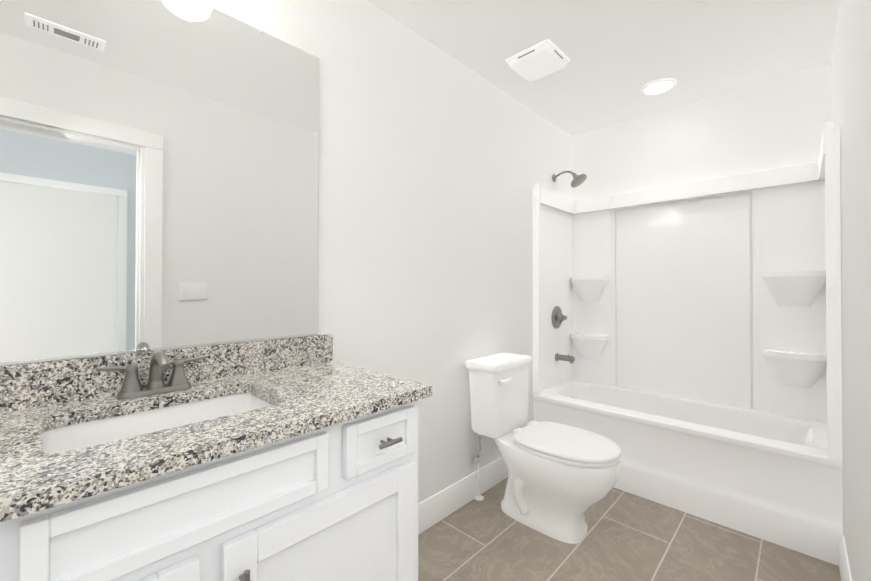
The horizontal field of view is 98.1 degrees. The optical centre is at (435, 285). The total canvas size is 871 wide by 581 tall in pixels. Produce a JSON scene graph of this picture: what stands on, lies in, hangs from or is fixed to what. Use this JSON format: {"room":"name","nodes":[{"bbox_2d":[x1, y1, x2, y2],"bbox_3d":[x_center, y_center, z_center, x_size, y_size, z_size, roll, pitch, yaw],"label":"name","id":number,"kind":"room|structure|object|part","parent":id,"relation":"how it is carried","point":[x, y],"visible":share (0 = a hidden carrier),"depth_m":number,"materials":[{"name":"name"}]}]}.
{"room":"bathroom","nodes":[
{"label":"bathroom","id":0,"kind":"room"},
{"bbox_2d":[199,0,571,503],"bbox_3d":[-0.103,-0.015,1.905,0.100,2.440,3.650,0,-1,44],"label":"wall","id":1,"kind":"structure","parent":0,"point":[436,164],"depth_m":1.87,"materials":[{"name":"paint"}]},
{"bbox_2d":[0,0,318,365],"bbox_3d":[-0.854,-0.349,1.044,0.010,1.074,1.157,0,-1,44],"label":"mirror","id":2,"kind":"object","parent":1,"relation":"attached to","point":[159,160],"depth_m":1.08,"materials":[{"name":"clear glass"}]},
{"bbox_3d":[-0.854,-0.349,1.044,0.010,1.074,1.157,0,-1,44],"label":"mirror frame","id":3,"kind":"part","parent":2,"relation":"part of","materials":[{"name":"silver metal"}]},
{"bbox_2d":[418,457,508,534],"bbox_3d":[0.128,1.136,2.051,0.016,0.140,1.593,0,-1,44],"label":"baseboard","id":4,"kind":"structure","parent":1,"relation":"attached to","point":[441,505],"depth_m":2.04,"materials":[{"name":"paint"}]},
{"bbox_2d":[552,171,586,186],"bbox_3d":[0.992,-0.787,2.797,0.246,0.132,0.124,0,-1,44],"label":"shower head","id":5,"kind":"object","parent":1,"relation":"attached to","point":[577,180],"visible":1,"depth_m":2.76},
{"bbox_2d":[368,0,838,136],"bbox_3d":[1.062,-1.302,-0.247,4.776,0.100,5.150,0,-1,44],"label":"ceiling","id":6,"kind":"structure","parent":0,"point":[619,54],"depth_m":1.93,"materials":[{"name":"paint"}]},
{"bbox_2d":[506,40,569,80],"bbox_3d":[0.561,-1.214,2.076,0.260,0.038,0.260,0,-1,44],"label":"exhaust fan","id":7,"kind":"object","parent":6,"relation":"attached to","point":[540,60],"visible":1,"depth_m":2.03,"materials":[{"name":"plastic"}]},
{"bbox_2d":[641,78,675,94],"bbox_3d":[1.381,-1.225,2.343,0.190,0.013,0.190,0,-1,44],"label":"recessed light","id":8,"kind":"object","parent":6,"relation":"in","point":[657,86],"visible":1,"depth_m":2.32,"materials":[{"name":"plastic"}]},
{"bbox_2d":[418,477,840,580],"bbox_3d":[0.738,1.221,0.045,5.676,0.060,5.150,0,-1,44],"label":"floor","id":9,"kind":"structure","parent":0,"point":[630,537],"depth_m":1.72,"materials":[{"name":"tile"}]},
{"bbox_2d":[0,400,417,580],"bbox_3d":[-0.635,0.760,0.850,0.582,0.874,1.195,0,-1,44],"label":"bathroom vanity","id":10,"kind":"object","parent":9,"relation":"on","point":[207,553],"depth_m":0.78,"materials":[{"name":"paint"}]},
{"bbox_2d":[0,334,431,522],"bbox_3d":[-0.634,0.255,0.866,0.567,0.135,1.213,0,-1,44],"label":"countertop","id":11,"kind":"structure","parent":10,"relation":"on","point":[304,384],"depth_m":0.90,"materials":[{"name":"stone"}]},
{"bbox_2d":[96,351,207,399],"bbox_3d":[-0.732,0.233,1.002,0.148,0.118,0.246,0,-1,44],"label":"faucet","id":12,"kind":"object","parent":11,"relation":"on","point":[131,387],"visible":0.98,"depth_m":1.01,"materials":[{"name":"silver metal"}]},
{"bbox_2d":[42,393,272,452],"bbox_3d":[-0.619,0.401,0.893,0.343,0.157,0.488,0,-1,44],"label":"sink","id":13,"kind":"object","parent":11,"relation":"in","point":[74,437],"visible":0.08,"depth_m":0.96,"materials":[{"name":"ceramic"}]},
{"bbox_3d":[-0.425,0.409,0.715,0.020,0.130,1.038,0,-1,44],"label":"bathroom vanity drawer","id":14,"kind":"part","parent":10,"relation":"part of","materials":[{"name":"white wood"}]},
{"bbox_3d":[-0.407,0.538,0.693,0.034,0.270,0.892,0,-1,44],"label":"bathroom vanity handle","id":15,"kind":"part","parent":10,"relation":"part of","materials":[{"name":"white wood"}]},
{"bbox_2d":[472,434,483,500],"bbox_3d":[0.247,1.003,2.122,0.085,0.406,0.087,0,-1,44],"label":"water supply line","id":16,"kind":"object","parent":9,"relation":"on","point":[477,460],"visible":0.92,"depth_m":2.13,"materials":[{"name":"white plastic"}]},
{"bbox_2d":[494,424,619,543],"bbox_3d":[0.588,1.002,1.919,0.644,0.406,0.376,0,-1,44],"label":"toilet","id":17,"kind":"object","parent":9,"relation":"on","point":[556,500],"visible":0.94,"depth_m":1.79,"materials":[{"name":"ceramic"}]},
{"bbox_2d":[469,364,529,437],"bbox_3d":[0.365,0.625,2.136,0.196,0.348,0.370,0,-1,44],"label":"toilet tank","id":18,"kind":"object","parent":17,"relation":"on","point":[497,410],"visible":0.85,"depth_m":2.02,"materials":[{"name":"ceramic"}]},
{"bbox_2d":[466,353,532,384],"bbox_3d":[0.372,0.462,2.131,0.232,0.104,0.390,0,-1,44],"label":"lid","id":19,"kind":"object","parent":18,"relation":"on","point":[498,363],"visible":0.98,"depth_m":2.04,"materials":[{"name":"ceramic"}]},
{"bbox_2d":[513,420,620,466],"bbox_3d":[0.645,0.772,1.865,0.488,0.050,0.380,0,-1,44],"label":"seat","id":20,"kind":"object","parent":17,"relation":"on","point":[564,443],"visible":1,"depth_m":1.80,"materials":[{"name":"white plastic"}]},
{"bbox_2d":[533,121,842,565],"bbox_3d":[1.433,0.251,2.362,1.470,1.915,0.652,0,-1,44],"label":"bathtub","id":21,"kind":"object","parent":9,"relation":"on","point":[697,334],"visible":0.92,"depth_m":2.31,"materials":[{"name":"plastic"}]},
{"bbox_2d":[551,306,566,327],"bbox_3d":[0.941,0.242,2.826,0.082,0.170,0.187,0,-1,44],"label":"tub valve","id":22,"kind":"object","parent":21,"relation":"attached to","point":[558,317],"visible":0.98,"depth_m":2.82,"materials":[{"name":"silver metal"}]},
{"bbox_2d":[555,353,574,362],"bbox_3d":[0.967,0.541,2.811,0.137,0.062,0.060,0,-1,44],"label":"tub spout","id":23,"kind":"object","parent":21,"relation":"attached to","point":[570,359],"visible":1,"depth_m":2.80,"materials":[{"name":"silver metal"}]},
{"bbox_2d":[572,63,830,200],"bbox_3d":[1.696,-0.010,2.637,1.476,2.440,0.100,0,-1,44],"label":"wall","id":24,"kind":"structure","parent":0,"point":[780,122],"depth_m":2.47,"materials":[{"name":"paint"}]},
{"bbox_2d":[831,0,870,580],"bbox_3d":[1.033,-0.024,0.811,0.100,2.440,3.650,0,-1,44],"label":"wall","id":25,"kind":"structure","parent":0,"point":[851,86],"depth_m":1.23,"materials":[{"name":"paint"}]},
{"bbox_2d":[839,535,851,580],"bbox_3d":[1.086,1.128,0.942,0.016,0.140,1.861,0,-1,44],"label":"baseboard","id":26,"kind":"structure","parent":25,"relation":"attached to","point":[844,569],"depth_m":1.49,"materials":[{"name":"paint"}]}
]}

